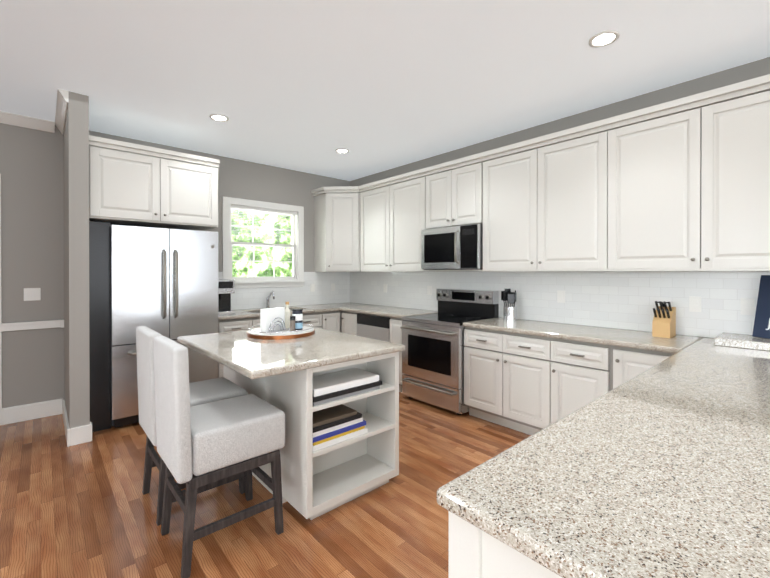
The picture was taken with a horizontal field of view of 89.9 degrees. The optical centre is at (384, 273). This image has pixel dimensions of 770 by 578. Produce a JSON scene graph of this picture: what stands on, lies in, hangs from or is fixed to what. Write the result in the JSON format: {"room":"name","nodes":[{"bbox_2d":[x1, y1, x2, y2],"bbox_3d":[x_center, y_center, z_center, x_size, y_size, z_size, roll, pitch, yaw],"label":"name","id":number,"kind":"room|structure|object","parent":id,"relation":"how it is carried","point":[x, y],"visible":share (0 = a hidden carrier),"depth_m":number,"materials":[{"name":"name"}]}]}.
{"room":"kitchen","nodes":[
{"label":"kitchen","id":0,"kind":"room"},
{"bbox_2d":[64,91,89,428],"bbox_3d":[-2.841,-0.042,3.541,0.130,2.880,0.975,0,0,-42],"label":"wall","id":1,"kind":"structure","parent":0,"point":[76,281],"depth_m":3.18,"materials":[{"name":"grey paint"}]},
{"bbox_2d":[53,89,68,133],"bbox_3d":[-2.890,-1.435,3.441,0.068,0.092,0.900,0,0,-42],"label":"crown molding","id":2,"kind":"structure","parent":1,"relation":"attached to","point":[62,101],"depth_m":3.36,"materials":[{"name":"white wood"}]},
{"bbox_2d":[61,399,71,446],"bbox_3d":[-2.880,1.322,3.479,0.022,0.152,0.960,0,0,-42],"label":"baseboard","id":3,"kind":"structure","parent":1,"relation":"attached to","point":[68,432],"depth_m":3.29,"materials":[{"name":"white wood"}]},
{"bbox_2d":[0,123,349,407],"bbox_3d":[-3.400,-0.043,3.763,7.700,2.880,0.100,0,0,-42],"label":"wall","id":4,"kind":"structure","parent":0,"point":[32,203],"depth_m":3.76,"materials":[{"name":"grey paint"}]},
{"bbox_2d":[0,174,1,425],"bbox_3d":[-3.767,0.239,3.357,0.610,2.320,0.020,0,0,-42],"label":"door frame","id":5,"kind":"structure","parent":4,"relation":"attached to","point":[0,320],"depth_m":3.55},
{"bbox_2d":[2,399,60,424],"bbox_3d":[-4.723,1.326,2.514,4.055,0.152,0.016,0,0,-42],"label":"baseboard","id":6,"kind":"structure","parent":4,"relation":"attached to","point":[26,412],"depth_m":3.69,"materials":[{"name":"white wood"}]},
{"bbox_2d":[0,319,63,331],"bbox_3d":[-4.708,0.499,2.494,4.055,0.075,0.060,0,0,-42],"label":"trim","id":7,"kind":"structure","parent":4,"relation":"attached to","point":[15,326],"depth_m":3.69,"materials":[{"name":"white wood"}]},
{"bbox_2d":[0,111,63,134],"bbox_3d":[-4.705,-1.432,2.483,4.055,0.092,0.068,0,0,-42],"label":"crown molding","id":8,"kind":"structure","parent":4,"relation":"attached to","point":[5,117],"depth_m":3.65,"materials":[{"name":"white wood"}]},
{"bbox_2d":[24,288,40,300],"bbox_3d":[-3.386,0.198,3.703,0.120,0.120,0.008,0,0,-42],"label":"switch plate","id":9,"kind":"object","parent":4,"relation":"attached to","point":[32,294],"visible":1,"depth_m":3.70,"materials":[{"name":"white plastic"}]},
{"bbox_2d":[89,135,219,230],"bbox_3d":[-2.406,-0.831,3.961,1.078,0.695,0.917,0,0,-42],"label":"upper cabinet","id":10,"kind":"object","parent":4,"relation":"attached to","point":[132,184],"visible":0.81,"depth_m":3.60,"materials":[{"name":"white wood"}]},
{"bbox_2d":[222,196,304,287],"bbox_3d":[-1.647,-0.396,5.290,1.150,1.165,0.145,0,0,-42],"label":"window","id":11,"kind":"structure","parent":4,"relation":"in","point":[296,244],"depth_m":5.26,"materials":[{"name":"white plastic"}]},
{"bbox_2d":[218,272,349,309],"bbox_3d":[-1.431,0.219,5.441,2.310,0.491,0.008,0,0,-42],"label":"tile backsplash","id":12,"kind":"structure","parent":4,"relation":"attached to","point":[253,298],"depth_m":5.65,"materials":[{"name":"white tile"}]},
{"bbox_2d":[310,284,314,291],"bbox_3d":[-1.079,0.210,5.743,0.072,0.116,0.008,0,0,-42],"label":"electrical outlet","id":13,"kind":"object","parent":12,"relation":"attached to","point":[312,287],"visible":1,"depth_m":5.74,"materials":[{"name":"white plastic"}]},
{"bbox_2d":[331,283,334,290],"bbox_3d":[-0.806,0.209,5.986,0.072,0.116,0.008,0,0,-42],"label":"electrical outlet","id":14,"kind":"object","parent":12,"relation":"attached to","point":[333,287],"visible":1,"depth_m":5.99,"materials":[{"name":"white plastic"}]},
{"bbox_2d":[0,391,530,577],"bbox_3d":[-0.546,1.459,0.485,7.600,0.100,8.600,0,0,-42],"label":"floor","id":15,"kind":"structure","parent":0,"point":[86,510],"depth_m":2.23,"materials":[{"name":"brown wood"}]},
{"bbox_2d":[89,221,218,431],"bbox_3d":[-2.379,0.467,3.928,1.067,1.860,0.913,0,0,-42],"label":"fridge","id":16,"kind":"object","parent":15,"relation":"on","point":[163,281],"visible":0.67,"depth_m":3.52,"materials":[{"name":"silver metal"}]},
{"bbox_2d":[142,436,244,525],"bbox_3d":[-1.222,1.177,2.472,0.501,0.450,0.444,0,0,-42],"label":"stool leg","id":17,"kind":"object","parent":15,"relation":"on","point":[153,458],"visible":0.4,"depth_m":2.37,"materials":[{"name":"brown wood"}]},
{"bbox_2d":[189,377,247,406],"bbox_3d":[-1.197,0.849,2.493,0.470,0.204,0.444,0,0,-42],"label":"seat","id":18,"kind":"object","parent":17,"relation":"on","point":[211,390],"visible":0.19,"depth_m":2.47,"materials":[{"name":"fabric"}]},
{"bbox_2d":[136,326,161,445],"bbox_3d":[-1.405,0.648,2.308,0.083,0.630,0.444,0,0,-42],"label":"stool backrest","id":19,"kind":"object","parent":18,"relation":"attached to","point":[145,336],"visible":0.75,"depth_m":2.22,"materials":[{"name":"fabric"}]},
{"bbox_2d":[161,449,283,577],"bbox_3d":[-0.883,1.179,2.091,0.501,0.450,0.444,0,0,-42],"label":"stool leg","id":20,"kind":"object","parent":15,"relation":"on","point":[186,499],"visible":0.73,"depth_m":1.99,"materials":[{"name":"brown wood"}]},
{"bbox_2d":[190,394,284,475],"bbox_3d":[-0.858,0.850,2.112,0.470,0.204,0.444,0,0,-42],"label":"seat","id":21,"kind":"object","parent":20,"relation":"on","point":[229,431],"visible":0.71,"depth_m":1.97,"materials":[{"name":"fabric"}]},
{"bbox_2d":[153,336,192,483],"bbox_3d":[-1.066,0.649,1.927,0.083,0.630,0.444,0,0,-42],"label":"stool back","id":22,"kind":"object","parent":21,"relation":"attached to","point":[172,405],"visible":1,"depth_m":1.78,"materials":[{"name":"fabric"}]},
{"bbox_2d":[218,317,257,377],"bbox_3d":[-1.895,0.954,4.607,0.507,0.880,0.643,0,0,-42],"label":"base cabinet","id":23,"kind":"object","parent":15,"relation":"on","point":[229,325],"depth_m":4.36,"materials":[{"name":"white wood"}]},
{"bbox_2d":[218,303,361,319],"bbox_3d":[-1.212,0.487,5.202,2.319,0.040,0.659,0,0,-42],"label":"countertop","id":24,"kind":"structure","parent":23,"relation":"on","point":[249,313],"depth_m":5.09,"materials":[{"name":"stone"}]},
{"bbox_2d":[218,279,235,314],"bbox_3d":[-1.960,0.268,4.583,0.220,0.400,0.410,0,0,-42],"label":"coffee machine","id":25,"kind":"object","parent":24,"relation":"on","point":[226,288],"visible":0.69,"depth_m":4.49,"materials":[{"name":"black plastic"}]},
{"bbox_2d":[266,290,274,307],"bbox_3d":[-1.508,0.345,5.167,0.108,0.241,0.224,0,0,-42],"label":"faucet","id":26,"kind":"object","parent":24,"relation":"on","point":[268,298],"visible":0.92,"depth_m":5.19,"materials":[{"name":"silver metal"}]},
{"bbox_2d":[223,352,398,519],"bbox_3d":[-0.605,0.961,2.853,0.710,0.880,1.320,0,0,-42],"label":"kitchen island","id":27,"kind":"object","parent":15,"relation":"on","point":[318,483],"visible":0.44,"depth_m":2.44,"materials":[{"name":"white wood"}]},
{"bbox_2d":[177,325,404,378],"bbox_3d":[-0.718,0.496,2.751,1.060,0.040,1.390,0,0,-42],"label":"island countertop","id":28,"kind":"structure","parent":27,"relation":"on","point":[241,352],"depth_m":2.43,"materials":[{"name":"stone"}]},
{"bbox_2d":[247,324,314,339],"bbox_3d":[-0.814,0.448,3.040,0.516,0.053,0.516,0,0,-42],"label":"tray","id":29,"kind":"object","parent":28,"relation":"on","point":[305,331],"visible":0.77,"depth_m":2.86,"materials":[{"name":"stone"}]},
{"bbox_2d":[259,307,288,332],"bbox_3d":[-0.858,0.354,2.980,0.110,0.175,0.220,0,0,28],"label":"napkin holder","id":30,"kind":"object","parent":29,"relation":"on","point":[272,319],"visible":1,"depth_m":2.94,"materials":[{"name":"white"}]},
{"bbox_2d":[285,302,290,327],"bbox_3d":[-0.800,0.335,3.159,0.055,0.212,0.055,0,0,36],"label":"spice jar","id":31,"kind":"object","parent":29,"relation":"on","point":[287,311],"depth_m":3.14,"materials":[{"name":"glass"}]},
{"bbox_2d":[287,314,295,330],"bbox_3d":[-0.712,0.384,2.977,0.041,0.115,0.041,0,0,36],"label":"spice jar","id":32,"kind":"object","parent":29,"relation":"on","point":[289,321],"depth_m":2.96,"materials":[{"name":"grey glass"}]},
{"bbox_2d":[292,309,302,329],"bbox_3d":[-0.693,0.360,3.054,0.082,0.162,0.082,0,0,-42],"label":"canister","id":33,"kind":"object","parent":29,"relation":"on","point":[298,313],"visible":0.85,"depth_m":3.02,"materials":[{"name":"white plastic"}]},
{"bbox_2d":[313,368,381,450],"bbox_3d":[-0.297,0.830,2.437,0.520,0.344,0.260,0,0,-42],"label":"books","id":34,"kind":"object","parent":27,"relation":"in","point":[336,424],"visible":0.65,"depth_m":2.34,"materials":[{"name":"white paper"}]},
{"bbox_2d":[291,311,340,331],"bbox_3d":[-0.976,0.951,5.424,0.385,0.880,0.643,0,0,-42],"label":"base cabinet","id":35,"kind":"object","parent":15,"relation":"on","point":[330,320],"depth_m":5.16,"materials":[{"name":"white wood"}]},
{"bbox_2d":[402,289,498,414],"bbox_3d":[0.686,0.791,4.228,0.755,1.210,0.796,0,0,-42],"label":"range","id":36,"kind":"object","parent":15,"relation":"on","point":[433,361],"visible":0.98,"depth_m":4.06,"materials":[{"name":"silver metal"}]},
{"bbox_2d":[448,511,561,577],"bbox_3d":[1.594,0.966,1.520,3.021,0.880,0.969,0,0,-42],"label":"base cabinet","id":37,"kind":"object","parent":15,"relation":"on","point":[475,552],"depth_m":0.82,"materials":[{"name":"white wood"}]},
{"bbox_2d":[436,336,769,577],"bbox_3d":[1.586,0.501,1.507,3.049,0.040,1.020,0,0,-42],"label":"countertop","id":38,"kind":"structure","parent":37,"relation":"on","point":[661,469],"depth_m":0.90,"materials":[{"name":"stone"}]},
{"bbox_2d":[714,332,769,350],"bbox_3d":[2.606,0.452,2.375,0.348,0.049,0.840,0,0,-42],"label":"granite ledge","id":39,"kind":"object","parent":38,"relation":"on","point":[739,340],"visible":0.98,"depth_m":2.51,"materials":[{"name":"beige stone"}]},
{"bbox_2d":[752,275,769,338],"bbox_3d":[2.579,0.217,2.406,0.104,0.414,0.420,0,0,-18],"label":"sign board","id":40,"kind":"object","parent":39,"relation":"on","point":[761,320],"visible":0.98,"depth_m":2.57,"materials":[{"name":"blue"}]},
{"bbox_2d":[341,311,674,434],"bbox_3d":[0.875,0.956,4.092,0.678,0.880,3.851,0,0,-42],"label":"base cabinet","id":41,"kind":"object","parent":15,"relation":"on","point":[529,384],"visible":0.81,"depth_m":3.24,"materials":[{"name":"white wood"}]},
{"bbox_2d":[357,313,389,341],"bbox_3d":[-0.151,0.901,4.802,0.027,0.765,0.620,0,0,-42],"label":"dishwasher","id":42,"kind":"object","parent":41,"relation":"in","point":[374,327],"visible":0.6,"depth_m":4.77,"materials":[{"name":"silver metal"}]},
{"bbox_2d":[338,304,437,317],"bbox_3d":[0.038,0.488,5.030,0.679,0.040,1.260,0,0,-42],"label":"countertop","id":43,"kind":"structure","parent":41,"relation":"on","point":[396,312],"depth_m":4.91,"materials":[{"name":"stone"}]},
{"bbox_2d":[463,317,693,351],"bbox_3d":[1.567,0.494,3.326,0.659,0.040,1.720,0,0,-42],"label":"countertop","id":44,"kind":"structure","parent":41,"relation":"on","point":[643,340],"depth_m":3.12,"materials":[{"name":"stone"}]},
{"bbox_2d":[501,289,516,320],"bbox_3d":[1.265,0.312,3.928,0.150,0.317,0.153,0,0,-42],"label":"utensil crock","id":45,"kind":"object","parent":44,"relation":"on","point":[510,311],"visible":1,"depth_m":3.87,"materials":[{"name":"silver metal"}]},
{"bbox_2d":[652,301,675,337],"bbox_3d":[2.117,0.341,2.930,0.196,0.267,0.110,0,0,-42],"label":"knife block","id":46,"kind":"object","parent":44,"relation":"on","point":[664,323],"visible":1,"depth_m":2.90,"materials":[{"name":"brown wood"}]},
{"bbox_2d":[0,0,769,180],"bbox_3d":[-0.542,-1.521,0.544,7.700,0.100,8.700,0,0,-42],"label":"ceiling","id":47,"kind":"structure","parent":0,"point":[371,86],"depth_m":2.74,"materials":[{"name":"white paint"}]},
{"bbox_2d":[209,114,228,121],"bbox_3d":[-1.571,-1.478,3.658,0.170,0.008,0.170,0,0,-42],"label":"recessed light","id":48,"kind":"object","parent":47,"relation":"in","point":[220,117],"visible":1,"depth_m":3.65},
{"bbox_2d":[335,148,348,152],"bbox_3d":[-0.514,-1.482,4.651,0.170,0.008,0.170,0,0,-42],"label":"recessed light","id":49,"kind":"object","parent":47,"relation":"in","point":[341,150],"visible":0.98,"depth_m":4.64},
{"bbox_2d":[589,30,619,47],"bbox_3d":[1.374,-1.474,2.423,0.170,0.008,0.170,0,0,-42],"label":"recessed light","id":50,"kind":"object","parent":47,"relation":"in","point":[603,38],"visible":1,"depth_m":2.42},
{"bbox_2d":[350,57,769,337],"bbox_3d":[2.331,-0.040,3.038,0.100,2.880,8.600,0,0,-42],"label":"wall","id":51,"kind":"structure","parent":0,"point":[745,72],"depth_m":3.44,"materials":[{"name":"grey paint"}]},
{"bbox_2d":[313,186,354,271],"bbox_3d":[-0.592,-0.613,5.749,0.659,1.165,0.660,0,0,-42],"label":"upper cabinet","id":52,"kind":"object","parent":51,"relation":"attached to","point":[334,209],"depth_m":5.51,"materials":[{"name":"white wood"}]},
{"bbox_2d":[355,170,450,271],"bbox_3d":[0.160,-0.610,5.109,0.387,1.165,1.398,0,0,-42],"label":"upper cabinet","id":53,"kind":"object","parent":51,"relation":"attached to","point":[391,215],"depth_m":4.97,"materials":[{"name":"white wood"}]},
{"bbox_2d":[431,158,482,228],"bbox_3d":[0.859,-0.852,4.363,0.333,0.675,0.784,0,0,-42],"label":"upper cabinet","id":54,"kind":"object","parent":51,"relation":"attached to","point":[457,188],"depth_m":4.19,"materials":[{"name":"white wood"}]},
{"bbox_2d":[421,224,482,269],"bbox_3d":[0.806,-0.277,4.317,0.454,0.465,0.772,0,0,-42],"label":"microwave","id":55,"kind":"object","parent":54,"relation":"attached to","point":[454,248],"visible":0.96,"depth_m":4.14,"materials":[{"name":"silver metal"}]},
{"bbox_2d":[475,126,594,271],"bbox_3d":[1.509,-0.605,3.633,0.333,1.165,1.310,0,0,-42],"label":"upper cabinet","id":56,"kind":"object","parent":51,"relation":"attached to","point":[539,197],"depth_m":3.48,"materials":[{"name":"white wood"}]},
{"bbox_2d":[350,271,769,337],"bbox_3d":[1.393,0.224,4.011,0.008,0.491,5.899,0,0,-42],"label":"tile backsplash","id":57,"kind":"structure","parent":51,"relation":"attached to","point":[622,300],"depth_m":3.43,"materials":[{"name":"white tile"}]},
{"bbox_2d":[427,286,431,294],"bbox_3d":[0.569,0.213,4.925,0.008,0.116,0.072,0,0,-42],"label":"electrical outlet","id":58,"kind":"object","parent":57,"relation":"attached to","point":[429,290],"visible":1,"depth_m":4.92,"materials":[{"name":"white plastic"}]},
{"bbox_2d":[557,290,564,302],"bbox_3d":[1.678,0.218,3.677,0.008,0.116,0.072,0,0,-42],"label":"electrical outlet","id":59,"kind":"object","parent":57,"relation":"attached to","point":[560,296],"visible":1,"depth_m":3.68,"materials":[{"name":"white plastic"}]},
{"bbox_2d":[689,296,700,311],"bbox_3d":[2.350,0.230,2.922,0.008,0.116,0.072,0,0,-42],"label":"electrical outlet","id":60,"kind":"object","parent":57,"relation":"attached to","point":[694,304],"visible":1,"depth_m":2.92,"materials":[{"name":"white plastic"}]},
{"bbox_2d":[741,298,754,314],"bbox_3d":[2.542,0.231,2.705,0.008,0.116,0.072,0,0,-42],"label":"electrical outlet","id":61,"kind":"object","parent":57,"relation":"attached to","point":[747,306],"visible":1,"depth_m":2.70,"materials":[{"name":"white plastic"}]},
{"bbox_2d":[595,82,769,270],"bbox_3d":[2.289,-0.601,2.756,0.333,1.165,1.300,0,0,-42],"label":"upper cabinet","id":62,"kind":"object","parent":51,"relation":"attached to","point":[681,184],"depth_m":2.70,"materials":[{"name":"white wood"}]},
{"label":"outside","id":63,"kind":"structure","parent":0,"visible":0},
{"bbox_2d":[231,210,292,276],"bbox_3d":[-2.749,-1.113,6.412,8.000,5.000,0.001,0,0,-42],"label":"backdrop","id":64,"kind":"structure","parent":63,"point":[281,255],"depth_m":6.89,"materials":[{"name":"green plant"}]}
]}

